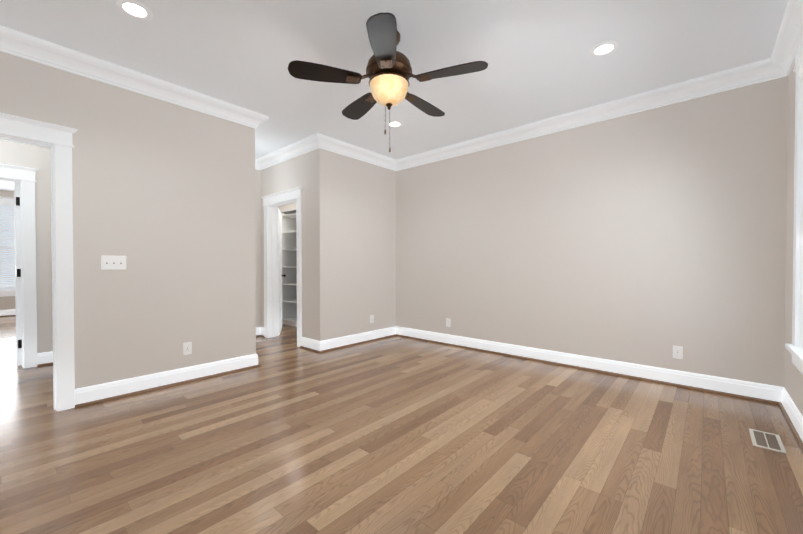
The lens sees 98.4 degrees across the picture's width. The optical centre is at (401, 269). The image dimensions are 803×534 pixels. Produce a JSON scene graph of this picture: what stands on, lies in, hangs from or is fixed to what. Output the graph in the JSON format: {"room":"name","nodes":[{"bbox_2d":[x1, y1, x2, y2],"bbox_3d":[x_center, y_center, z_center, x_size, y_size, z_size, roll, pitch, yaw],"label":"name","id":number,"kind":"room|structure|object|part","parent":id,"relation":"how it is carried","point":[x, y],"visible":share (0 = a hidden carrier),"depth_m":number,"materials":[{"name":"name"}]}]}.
{"room":"empty bedroom","nodes":[
{"label":"empty bedroom","id":0,"kind":"room"},
{"bbox_2d":[0,190,15,309],"bbox_3d":[-8.439,-0.354,7.886,0.140,2.740,7.485,1,1,41],"label":"wall","id":1,"kind":"structure","parent":0,"point":[7,302],"depth_m":7.59,"materials":[{"name":"beige paint"}]},
{"bbox_2d":[0,196,14,296],"bbox_3d":[-8.795,-0.593,7.406,0.140,1.960,1.150,1,1,41],"label":"room window","id":2,"kind":"structure","parent":1,"relation":"in","point":[8,232],"depth_m":7.61,"materials":[{"name":"white paint"}]},
{"bbox_2d":[0,204,14,290],"bbox_3d":[-8.785,-0.484,7.399,0.044,1.884,0.884,1,1,41],"label":"blinds","id":3,"kind":"object","parent":2,"relation":"attached to","point":[6,240],"depth_m":7.58,"materials":[{"name":"white plastic"}]},
{"bbox_2d":[0,309,15,315],"bbox_3d":[-8.902,0.953,7.259,0.017,0.141,5.610,1,1,41],"label":"baseboard","id":4,"kind":"structure","parent":1,"relation":"attached to","point":[8,312],"depth_m":7.58,"materials":[{"name":"white paint"}]},
{"bbox_2d":[0,140,52,352],"bbox_3d":[-4.669,-0.297,3.165,0.120,2.740,2.190,1,1,41],"label":"wall","id":5,"kind":"structure","parent":0,"point":[24,155],"depth_m":3.85,"materials":[{"name":"beige paint"}]},
{"bbox_2d":[14,183,21,365],"bbox_3d":[-4.506,0.050,4.080,0.800,2.008,0.047,1,1,41],"label":"hall door","id":6,"kind":"structure","parent":5,"relation":"in","point":[17,279],"depth_m":3.81,"materials":[{"name":"white paint"}]},
{"bbox_2d":[0,163,38,367],"bbox_3d":[-4.385,-0.013,3.463,0.181,2.165,1.068,1,1,41],"label":"door frame","id":7,"kind":"structure","parent":5,"relation":"attached to","point":[24,177],"depth_m":3.76,"materials":[{"name":"white paint"}]},
{"bbox_2d":[37,351,52,366],"bbox_3d":[-3.321,1.001,3.331,1.705,0.141,0.182,1,1,41],"label":"baseboard","id":8,"kind":"structure","parent":5,"relation":"attached to","point":[44,358],"depth_m":3.86,"materials":[{"name":"white paint"}]},
{"bbox_3d":[-3.320,1.060,3.320,1.688,0.022,0.166,1,1,41],"label":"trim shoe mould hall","id":9,"kind":"part","parent":8,"relation":"part of","materials":[{"name":"brown wood"}]},
{"bbox_2d":[0,51,395,388],"bbox_3d":[-1.754,-0.303,3.712,0.120,2.740,4.905,1,1,41],"label":"wall","id":10,"kind":"structure","parent":0,"point":[163,197],"depth_m":3.23,"materials":[{"name":"beige paint"}]},
{"bbox_2d":[0,113,76,410],"bbox_3d":[-2.936,0.001,2.361,0.199,2.165,1.070,1,1,41],"label":"door frame","id":11,"kind":"structure","parent":10,"relation":"attached to","point":[58,143],"depth_m":2.65,"materials":[{"name":"white paint"}]},
{"bbox_2d":[101,255,125,269],"bbox_3d":[-2.393,-0.058,2.888,0.016,0.115,0.162,1,1,41],"label":"switch plate","id":12,"kind":"object","parent":10,"relation":"attached to","point":[112,262],"visible":1,"depth_m":2.88,"materials":[{"name":"white plastic"}]},
{"bbox_2d":[0,25,268,128],"bbox_3d":[-2.312,-1.596,2.894,0.106,0.134,2.486,1,1,41],"label":"crown molding","id":13,"kind":"structure","parent":10,"relation":"attached to","point":[13,42],"depth_m":2.85,"materials":[{"name":"white paint"}]},
{"bbox_2d":[75,354,255,404],"bbox_3d":[-2.082,1.002,3.253,0.017,0.141,1.440,1,1,41],"label":"baseboard","id":14,"kind":"structure","parent":10,"relation":"attached to","point":[103,391],"depth_m":3.12,"materials":[{"name":"white paint"}]},
{"bbox_2d":[75,364,258,407],"bbox_3d":[-2.059,1.061,3.253,0.019,0.022,1.470,1,1,41],"label":"trim","id":15,"kind":"structure","parent":10,"relation":"attached to","point":[152,389],"depth_m":3.12,"materials":[{"name":"brown wood"}]},
{"bbox_2d":[183,342,191,354],"bbox_3d":[-2.038,0.752,3.305,0.009,0.115,0.070,1,1,41],"label":"electrical outlet","id":16,"kind":"object","parent":10,"relation":"attached to","point":[187,347],"visible":1,"depth_m":3.30,"materials":[{"name":"white plastic"}]},
{"bbox_2d":[317,334,395,352],"bbox_3d":[-0.573,1.041,4.939,0.019,0.022,1.435,1,1,41],"label":"trim","id":17,"kind":"structure","parent":10,"relation":"attached to","point":[330,349],"depth_m":4.84,"materials":[{"name":"brown wood"}]},
{"bbox_2d":[317,326,396,350],"bbox_3d":[-0.579,0.981,4.956,0.016,0.141,1.417,1,1,41],"label":"baseboard","id":18,"kind":"structure","parent":10,"relation":"attached to","point":[346,340],"depth_m":4.86,"materials":[{"name":"white paint"}]},
{"bbox_2d":[321,137,395,169],"bbox_3d":[-0.564,-1.620,4.875,0.106,0.134,1.290,1,1,41],"label":"crown molding","id":19,"kind":"structure","parent":10,"relation":"attached to","point":[334,145],"depth_m":4.85,"materials":[{"name":"white paint"}]},
{"bbox_2d":[370,315,373,322],"bbox_3d":[-0.435,0.730,5.124,0.009,0.115,0.070,1,1,41],"label":"electrical outlet","id":20,"kind":"object","parent":10,"relation":"attached to","point":[371,318],"visible":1,"depth_m":5.12,"materials":[{"name":"white plastic"}]},
{"bbox_2d":[255,169,260,326],"bbox_3d":[-2.540,-0.321,5.187,0.120,2.740,0.840,1,1,41],"label":"wall","id":21,"kind":"structure","parent":0,"point":[258,241],"depth_m":5.43,"materials":[{"name":"beige paint"}]},
{"bbox_2d":[256,327,262,334],"bbox_3d":[-2.475,0.979,5.172,0.017,0.141,0.800,1,1,41],"label":"baseboard","id":22,"kind":"structure","parent":21,"relation":"attached to","point":[259,330],"depth_m":5.43,"materials":[{"name":"white paint"}]},
{"bbox_2d":[277,202,295,211],"bbox_3d":[-1.601,-0.337,6.520,3.365,2.740,0.120,1,1,41],"label":"wall","id":23,"kind":"structure","parent":0,"point":[287,207],"depth_m":7.06,"materials":[{"name":"beige paint"}]},
{"bbox_2d":[260,150,314,339],"bbox_3d":[-1.680,-0.320,5.069,1.565,2.740,0.120,1,1,41],"label":"wall","id":24,"kind":"structure","parent":0,"point":[297,171],"depth_m":4.67,"materials":[{"name":"beige paint"}]},
{"bbox_2d":[275,207,285,335],"bbox_3d":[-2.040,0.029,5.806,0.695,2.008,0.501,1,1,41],"label":"closet door","id":25,"kind":"structure","parent":24,"relation":"in","point":[278,218],"depth_m":5.43,"materials":[{"name":"white paint"}]},
{"bbox_2d":[261,187,302,346],"bbox_3d":[-1.709,-0.032,5.066,1.070,2.165,0.170,1,1,41],"label":"door frame","id":26,"kind":"structure","parent":24,"relation":"attached to","point":[271,202],"depth_m":5.31,"materials":[{"name":"white paint"}]},
{"bbox_2d":[255,133,327,169],"bbox_3d":[-1.625,-1.620,4.855,1.671,0.134,0.106,1,1,41],"label":"crown molding","id":27,"kind":"structure","parent":24,"relation":"attached to","point":[315,141],"depth_m":4.71,"materials":[{"name":"white paint"}]},
{"bbox_2d":[300,346,316,351],"bbox_3d":[-1.214,1.045,4.560,0.420,0.022,0.018,1,1,41],"label":"trim","id":28,"kind":"structure","parent":24,"relation":"attached to","point":[303,347],"depth_m":4.56,"materials":[{"name":"brown wood"}]},
{"bbox_2d":[301,337,316,349],"bbox_3d":[-1.213,0.986,4.582,0.390,0.141,0.017,1,1,41],"label":"baseboard","id":29,"kind":"structure","parent":24,"relation":"attached to","point":[306,342],"depth_m":4.58,"materials":[{"name":"white paint"}]},
{"bbox_2d":[0,0,788,190],"bbox_3d":[-3.927,-1.747,3.970,12.385,0.140,7.605,1,1,41],"label":"ceiling","id":30,"kind":"structure","parent":0,"point":[539,59],"depth_m":2.62,"materials":[{"name":"paint"}]},
{"bbox_2d":[116,0,152,19],"bbox_3d":[-1.698,-1.688,2.209,0.188,0.074,0.188,1,1,41],"label":"recessed light","id":31,"kind":"object","parent":30,"relation":"in","point":[135,9],"visible":1,"depth_m":2.23,"materials":[{"name":"white paint"}]},
{"bbox_2d":[288,13,487,151],"bbox_3d":[-0.065,-1.245,2.494,1.302,0.827,1.272,1,1,41],"label":"ceiling fan","id":32,"kind":"object","parent":30,"relation":"hanging from","point":[388,74],"visible":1,"depth_m":2.33,"materials":[{"name":"black wood"}]},
{"bbox_3d":[-0.087,-1.483,2.451,0.326,0.351,0.326,1,1,41],"label":"motor","id":33,"kind":"part","parent":32,"relation":"part of","materials":[{"name":"brown metal"}]},
{"bbox_3d":[-0.087,-1.241,2.454,0.274,0.142,0.274,1,1,41],"label":"lamp shade","id":34,"kind":"part","parent":32,"relation":"part of","materials":[{"name":"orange glass"}]},
{"bbox_2d":[387,121,402,127],"bbox_3d":[-0.079,-1.710,4.000,0.188,0.074,0.188,1,1,41],"label":"recessed light","id":35,"kind":"object","parent":30,"relation":"in","point":[394,124],"visible":0.6,"depth_m":4.04,"materials":[{"name":"white paint"}]},
{"bbox_2d":[590,41,617,56],"bbox_3d":[1.525,-1.693,2.613,0.188,0.074,0.188,1,1,41],"label":"recessed light","id":36,"kind":"object","parent":30,"relation":"in","point":[604,49],"visible":0.81,"depth_m":2.63,"materials":[{"name":"white paint"}]},
{"bbox_2d":[0,316,802,533],"bbox_3d":[-3.927,1.093,4.005,12.385,0.060,7.605,1,1,41],"label":"floor","id":37,"kind":"structure","parent":0,"point":[396,435],"depth_m":2.06,"materials":[{"name":"brown wood"}]},
{"bbox_2d":[281,209,296,326],"bbox_3d":[-1.909,-0.032,6.473,0.630,2.130,0.358,1,1,41],"label":"shelf","id":38,"kind":"object","parent":37,"relation":"on","point":[289,269],"visible":0.29,"depth_m":6.62,"materials":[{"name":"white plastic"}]},
{"bbox_2d":[749,428,786,453],"bbox_3d":[2.315,1.083,2.200,0.140,0.006,0.290,1,1,41],"label":"floor vent","id":39,"kind":"object","parent":37,"relation":"in","point":[766,440],"visible":1,"depth_m":2.19,"materials":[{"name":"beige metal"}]},
{"bbox_2d":[396,76,787,386],"bbox_3d":[1.527,-0.309,4.168,4.440,2.740,0.120,1,1,41],"label":"wall","id":40,"kind":"structure","parent":0,"point":[652,237],"depth_m":3.48,"materials":[{"name":"beige paint"}]},
{"bbox_2d":[446,318,450,326],"bbox_3d":[0.656,0.743,4.863,0.070,0.115,0.009,1,1,41],"label":"electrical outlet","id":41,"kind":"object","parent":40,"relation":"attached to","point":[448,320],"visible":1,"depth_m":4.86,"materials":[{"name":"white plastic"}]},
{"bbox_2d":[392,59,767,170],"bbox_3d":[1.395,-1.611,4.119,4.045,0.134,0.106,1,1,41],"label":"crown molding","id":42,"kind":"structure","parent":40,"relation":"attached to","point":[756,72],"depth_m":3.49,"materials":[{"name":"white paint"}]},
{"bbox_2d":[396,334,774,403],"bbox_3d":[1.445,1.051,4.143,4.099,0.022,0.018,1,1,41],"label":"trim","id":43,"kind":"structure","parent":40,"relation":"attached to","point":[561,364],"depth_m":3.50,"materials":[{"name":"brown wood"}]},
{"bbox_2d":[397,327,776,400],"bbox_3d":[1.461,0.991,4.150,4.145,0.141,0.017,1,1,41],"label":"baseboard","id":44,"kind":"structure","parent":40,"relation":"attached to","point":[759,390],"depth_m":3.50,"materials":[{"name":"white paint"}]},
{"bbox_2d":[673,346,682,358],"bbox_3d":[2.546,0.763,3.196,0.070,0.115,0.009,1,1,41],"label":"electrical outlet","id":45,"kind":"object","parent":40,"relation":"attached to","point":[677,352],"visible":1,"depth_m":3.19,"materials":[{"name":"white plastic"}]},
{"bbox_2d":[784,61,802,415],"bbox_3d":[1.478,-0.269,0.861,0.140,2.740,4.905,1,1,41],"label":"wall","id":46,"kind":"structure","parent":0,"point":[793,380],"depth_m":2.60,"materials":[{"name":"beige paint"}]},
{"bbox_2d":[764,0,802,81],"bbox_3d":[1.426,-1.573,0.972,0.106,0.134,4.785,1,1,41],"label":"crown molding","id":47,"kind":"structure","parent":46,"relation":"attached to","point":[779,63],"depth_m":2.45,"materials":[{"name":"white paint"}]},
{"bbox_2d":[776,401,802,452],"bbox_3d":[1.441,1.089,0.980,0.019,0.022,4.768,1,1,41],"label":"trim","id":48,"kind":"structure","parent":46,"relation":"attached to","point":[791,426],"depth_m":2.36,"materials":[{"name":"brown wood"}]},
{"bbox_2d":[777,386,802,440],"bbox_3d":[1.459,1.029,0.974,0.016,0.141,4.785,1,1,41],"label":"baseboard","id":49,"kind":"structure","parent":46,"relation":"attached to","point":[783,397],"depth_m":2.45,"materials":[{"name":"white paint"}]},
{"bbox_2d":[785,38,802,373],"bbox_3d":[2.067,-0.408,1.564,0.188,2.131,2.190,1,1,41],"label":"window","id":50,"kind":"structure","parent":46,"relation":"in","point":[794,349],"depth_m":2.33,"materials":[{"name":"white paint"}]},
{"bbox_2d":[799,60,802,79],"bbox_3d":[2.038,-1.307,1.578,0.047,0.098,1.934,1,1,41],"label":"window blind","id":51,"kind":"object","parent":50,"relation":"attached to","point":[801,72],"visible":1,"depth_m":2.29,"materials":[{"name":"white"}]},
{"bbox_2d":[789,19,802,55],"bbox_3d":[2.049,-0.522,1.579,0.140,1.960,2.200,1,1,41],"label":"window frame","id":52,"kind":"structure","parent":46,"relation":"in","point":[796,43],"depth_m":2.27,"materials":[{"name":"white paint"}]},
{"label":"outside","id":53,"kind":"structure","parent":0,"visible":0},
{"bbox_2d":[0,207,14,286],"bbox_3d":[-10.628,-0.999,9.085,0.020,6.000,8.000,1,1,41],"label":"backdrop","id":54,"kind":"structure","parent":53,"point":[7,251],"depth_m":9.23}
]}

